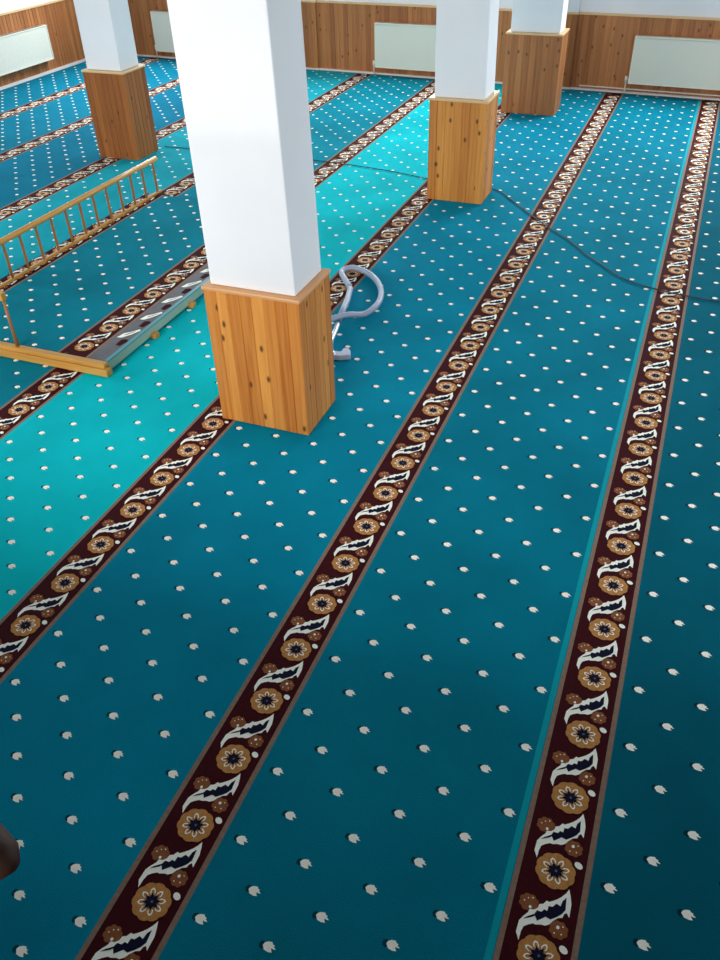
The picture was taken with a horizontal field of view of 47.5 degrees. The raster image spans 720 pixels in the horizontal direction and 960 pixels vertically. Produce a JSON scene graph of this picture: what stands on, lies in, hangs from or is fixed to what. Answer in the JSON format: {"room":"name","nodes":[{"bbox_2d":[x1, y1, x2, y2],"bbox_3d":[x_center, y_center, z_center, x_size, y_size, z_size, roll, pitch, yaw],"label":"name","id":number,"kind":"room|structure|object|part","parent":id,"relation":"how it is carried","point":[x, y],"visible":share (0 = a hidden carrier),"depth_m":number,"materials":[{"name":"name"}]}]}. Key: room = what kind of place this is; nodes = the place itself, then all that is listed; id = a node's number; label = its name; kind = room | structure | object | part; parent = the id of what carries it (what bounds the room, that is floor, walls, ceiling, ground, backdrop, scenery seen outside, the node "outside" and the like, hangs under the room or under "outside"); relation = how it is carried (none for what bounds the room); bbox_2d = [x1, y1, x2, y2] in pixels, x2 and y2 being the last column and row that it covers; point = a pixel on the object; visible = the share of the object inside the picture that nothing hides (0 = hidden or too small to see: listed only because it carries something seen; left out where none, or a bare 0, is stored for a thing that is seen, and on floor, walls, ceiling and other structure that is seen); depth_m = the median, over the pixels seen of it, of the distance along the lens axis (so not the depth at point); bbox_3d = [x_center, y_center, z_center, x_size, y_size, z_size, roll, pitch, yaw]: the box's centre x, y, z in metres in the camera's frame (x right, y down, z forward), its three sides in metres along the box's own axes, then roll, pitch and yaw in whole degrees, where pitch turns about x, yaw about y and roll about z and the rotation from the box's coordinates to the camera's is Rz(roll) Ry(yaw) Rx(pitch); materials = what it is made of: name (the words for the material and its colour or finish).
{"room":"mosque","nodes":[
{"label":"mosque","id":0,"kind":"room"},
{"bbox_2d":[0,0,84,86],"bbox_3d":[-7.507,-4.059,6.969,0.218,3.794,16.716,12,40,17],"label":"wall","id":1,"kind":"structure","parent":0,"point":[60,18],"depth_m":12.80,"materials":[{"name":"wood"}]},
{"bbox_2d":[0,24,53,75],"bbox_3d":[-5.216,-6.209,12.127,0.109,0.671,1.901,12,40,17],"label":"radiator","id":2,"kind":"object","parent":1,"relation":"attached to","point":[21,49],"visible":1,"depth_m":12.30,"materials":[{"name":"white metal"}]},
{"bbox_2d":[0,25,45,38],"bbox_3d":[-5.207,-6.480,11.944,0.095,0.018,1.809,12,40,17],"label":"grille","id":3,"kind":"object","parent":2,"relation":"attached to","point":[38,28],"depth_m":12.24,"materials":[{"name":"white metal"}]},
{"bbox_2d":[0,59,85,89],"bbox_3d":[-7.372,-2.562,8.071,0.020,0.039,16.626,12,40,17],"label":"baseboard","id":4,"kind":"structure","parent":1,"relation":"attached to","point":[82,60],"depth_m":12.82,"materials":[{"name":"white"}]},
{"bbox_3d":[-3.428,1.696,0.645,13.636,0.140,3.990,12,40,17],"label":"trim","id":5,"kind":"structure","parent":1,"relation":"attached to","visible":0},
{"bbox_2d":[0,823,19,879],"bbox_3d":[-1.637,0.351,1.331,3.018,1.042,0.050,12,40,17],"label":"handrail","id":6,"kind":"object","parent":5,"relation":"on","point":[9,847],"visible":1,"depth_m":0.57,"materials":[{"name":"brown wood"}]},
{"bbox_2d":[0,56,716,100],"bbox_3d":[-1.043,-1.116,6.140,13.972,0.126,17.108,12,40,17],"label":"floor","id":7,"kind":"structure","parent":0,"point":[138,56],"depth_m":12.18,"materials":[{"name":"concrete"}]},
{"bbox_2d":[0,56,150,112],"bbox_3d":[-6.413,-3.278,8.996,0.914,0.012,13.677,12,40,17],"label":"carpet","id":8,"kind":"object","parent":7,"relation":"on","point":[13,97],"visible":0.59,"depth_m":12.27,"materials":[{"name":"teal carpet"}]},
{"bbox_2d":[0,58,178,152],"bbox_3d":[-5.405,-3.039,8.649,1.268,0.014,13.623,12,40,17],"label":"carpet","id":9,"kind":"object","parent":7,"relation":"on","point":[22,124],"visible":0.64,"depth_m":11.12,"materials":[{"name":"teal carpet"}]},
{"bbox_2d":[0,78,184,207],"bbox_3d":[-4.228,-2.754,8.239,1.288,0.014,13.548,12,40,17],"label":"carpet","id":10,"kind":"object","parent":7,"relation":"on","point":[26,168],"visible":0.42,"depth_m":9.59,"materials":[{"name":"teal carpet"}]},
{"bbox_2d":[0,70,356,278],"bbox_3d":[-3.048,-2.468,7.829,1.274,0.014,13.472,12,40,17],"label":"carpet","id":11,"kind":"object","parent":7,"relation":"on","point":[172,164],"visible":0.43,"depth_m":8.51,"materials":[{"name":"teal carpet"}]},
{"bbox_2d":[73,0,157,159],"bbox_3d":[-2.721,-5.285,8.342,0.540,3.774,0.434,12,40,17],"label":"column","id":12,"kind":"structure","parent":11,"relation":"on","point":[116,86],"depth_m":8.89,"materials":[{"name":"brown wood"}]},
{"bbox_3d":[-2.698,-4.506,8.951,0.540,0.022,0.434,12,40,17],"label":"cap moulding","id":13,"kind":"part","parent":12,"relation":"part of","materials":[{"name":"brown wood"}]},
{"bbox_2d":[0,73,433,407],"bbox_3d":[-1.885,-2.186,7.423,1.253,0.014,13.397,12,40,17],"label":"carpet","id":14,"kind":"object","parent":7,"relation":"on","point":[343,113],"visible":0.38,"depth_m":10.43,"materials":[{"name":"teal carpet"}]},
{"bbox_2d":[0,276,209,376],"bbox_3d":[-2.564,-1.929,7.035,3.100,0.090,3.080,12,40,17],"label":"platform","id":15,"kind":"object","parent":14,"relation":"on","point":[25,353],"visible":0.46,"depth_m":5.65,"materials":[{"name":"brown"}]},
{"bbox_2d":[0,291,19,346],"bbox_3d":[-3.006,-1.227,5.763,1.366,0.402,0.045,12,40,17],"label":"post","id":16,"kind":"object","parent":15,"relation":"on","point":[3,297],"visible":1,"depth_m":5.54,"materials":[{"name":"brown wood"}]},
{"bbox_3d":[-3.010,-1.363,5.656,1.366,0.056,0.045,12,40,17],"label":"rail","id":17,"kind":"part","parent":16,"relation":"part of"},
{"bbox_2d":[0,193,209,360],"bbox_3d":[-1.926,-1.827,6.841,1.624,0.013,2.996,12,40,17],"label":"carpet","id":18,"kind":"object","parent":15,"relation":"on","point":[91,298],"visible":0.81,"depth_m":6.53,"materials":[{"name":"blue carpet"}]},
{"bbox_2d":[0,156,161,288],"bbox_3d":[-2.540,-2.152,6.990,0.048,0.346,3.010,12,40,17],"label":"balustrade","id":19,"kind":"object","parent":18,"relation":"on","point":[17,233],"visible":1,"depth_m":7.11,"materials":[{"name":"brown wood"}]},
{"bbox_3d":[-2.544,-2.269,6.898,0.048,0.048,3.010,12,40,17],"label":"rail","id":20,"kind":"part","parent":19,"relation":"part of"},
{"bbox_2d":[0,79,501,619],"bbox_3d":[-0.731,-1.907,7.021,1.253,0.014,13.323,12,40,17],"label":"carpet","id":21,"kind":"object","parent":7,"relation":"on","point":[72,443],"visible":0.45,"depth_m":5.22,"materials":[{"name":"teal carpet"}]},
{"bbox_2d":[0,89,604,959],"bbox_3d":[0.412,-1.630,6.623,1.228,0.014,13.249,12,40,17],"label":"carpet","id":22,"kind":"object","parent":7,"relation":"on","point":[119,666],"visible":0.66,"depth_m":3.96,"materials":[{"name":"teal carpet"}]},
{"bbox_2d":[167,0,334,434],"bbox_3d":[-0.548,-1.935,3.974,0.602,3.774,0.440,12,40,17],"label":"column","id":23,"kind":"structure","parent":22,"relation":"on","point":[241,66],"depth_m":4.20,"materials":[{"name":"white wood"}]},
{"bbox_3d":[-0.524,-1.130,4.603,0.602,0.022,0.440,12,40,17],"label":"cap moulding","id":24,"kind":"part","parent":23,"relation":"part of","materials":[{"name":"brown wood"}]},
{"bbox_2d":[331,265,383,359],"bbox_3d":[-0.059,-1.307,6.147,0.424,0.084,1.499,4,38,8],"label":"hose","id":25,"kind":"object","parent":22,"relation":"on","point":[345,354],"visible":0.81,"depth_m":6.15,"materials":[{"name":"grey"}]},
{"bbox_2d":[427,0,499,203],"bbox_3d":[0.946,-4.327,6.976,0.566,3.774,0.434,12,40,17],"label":"column","id":26,"kind":"structure","parent":22,"relation":"on","point":[463,107],"depth_m":7.46,"materials":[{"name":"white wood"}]},
{"bbox_3d":[0.969,-3.561,7.574,0.566,0.022,0.434,12,40,17],"label":"cap moulding","id":27,"kind":"part","parent":26,"relation":"part of","materials":[{"name":"brown wood"}]},
{"bbox_2d":[500,0,569,115],"bbox_3d":[2.158,-6.277,9.425,0.703,3.774,0.440,12,40,17],"label":"column","id":28,"kind":"structure","parent":22,"relation":"on","point":[537,38],"depth_m":10.04,"materials":[{"name":"brown wood"}]},
{"bbox_3d":[2.181,-5.503,10.030,0.703,0.022,0.440,12,40,17],"label":"cap moulding","id":29,"kind":"part","parent":28,"relation":"part of","materials":[{"name":"brown wood"}]},
{"bbox_2d":[75,93,700,959],"bbox_3d":[1.552,-1.354,6.227,1.247,0.014,13.176,12,40,17],"label":"carpet","id":30,"kind":"object","parent":7,"relation":"on","point":[365,791],"visible":1,"depth_m":3.58,"materials":[{"name":"teal carpet"}]},
{"bbox_2d":[492,100,719,959],"bbox_3d":[2.962,-1.018,5.743,1.807,0.014,13.103,12,40,17],"label":"carpet","id":31,"kind":"object","parent":7,"relation":"on","point":[618,858],"visible":1,"depth_m":3.39,"materials":[{"name":"teal carpet"}]},
{"bbox_2d":[165,146,719,301],"bbox_3d":[0.881,-2.701,7.954,7.560,0.010,1.144,28,47,33],"label":"power cable","id":32,"kind":"object","parent":31,"relation":"on","point":[165,146],"visible":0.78,"depth_m":7.24,"materials":[{"name":"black rubber"}]},
{"bbox_2d":[128,0,719,97],"bbox_3d":[1.800,-7.287,10.742,13.660,3.794,0.252,15,41,20],"label":"wall","id":33,"kind":"structure","parent":0,"point":[337,34],"depth_m":11.24,"materials":[{"name":"wood"}]},
{"bbox_2d":[150,11,174,56],"bbox_3d":[-2.642,-7.174,13.251,1.733,0.685,0.109,15,41,20],"label":"radiator","id":34,"kind":"object","parent":33,"relation":"attached to","point":[161,25],"visible":0.27,"depth_m":13.40,"materials":[{"name":"white metal"}]},
{"bbox_2d":[151,11,168,13],"bbox_3d":[-2.629,-7.426,13.032,1.641,0.018,0.095,15,41,20],"label":"grille","id":35,"kind":"object","parent":34,"relation":"attached to","point":[152,12],"depth_m":13.24,"materials":[{"name":"white metal"}]},
{"bbox_2d":[373,22,435,73],"bbox_3d":[0.876,-6.250,11.925,1.509,0.696,0.109,15,41,20],"label":"radiator","id":36,"kind":"object","parent":33,"relation":"attached to","point":[405,46],"visible":0.66,"depth_m":11.93,"materials":[{"name":"white metal"}]},
{"bbox_2d":[375,22,435,26],"bbox_3d":[0.889,-6.507,11.703,1.417,0.018,0.095,15,41,20],"label":"grille","id":37,"kind":"object","parent":36,"relation":"attached to","point":[377,24],"depth_m":11.80,"materials":[{"name":"white metal"}]},
{"bbox_2d":[137,54,719,100],"bbox_3d":[1.821,-5.763,11.826,13.620,0.022,0.090,15,41,20],"label":"baseboard","id":38,"kind":"structure","parent":33,"relation":"attached to","point":[144,55],"depth_m":11.40,"materials":[{"name":"white"}]},
{"bbox_2d":[579,85,719,96],"bbox_3d":[5.458,-4.826,10.418,5.329,0.020,0.020,15,41,20],"label":"pipe","id":39,"kind":"object","parent":33,"relation":"attached to","point":[579,85],"visible":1,"depth_m":10.99,"materials":[{"name":"beige metal"}]},
{"bbox_2d":[623,35,719,92],"bbox_3d":[4.378,-5.329,10.607,1.789,0.702,0.109,15,41,20],"label":"radiator","id":40,"kind":"object","parent":33,"relation":"attached to","point":[681,62],"visible":1,"depth_m":10.62,"materials":[{"name":"white metal"}]},
{"bbox_2d":[637,35,719,41],"bbox_3d":[4.391,-5.587,10.383,1.697,0.018,0.095,15,41,20],"label":"grille","id":41,"kind":"object","parent":40,"relation":"attached to","point":[640,38],"depth_m":10.51,"materials":[{"name":"white metal"}]}
]}

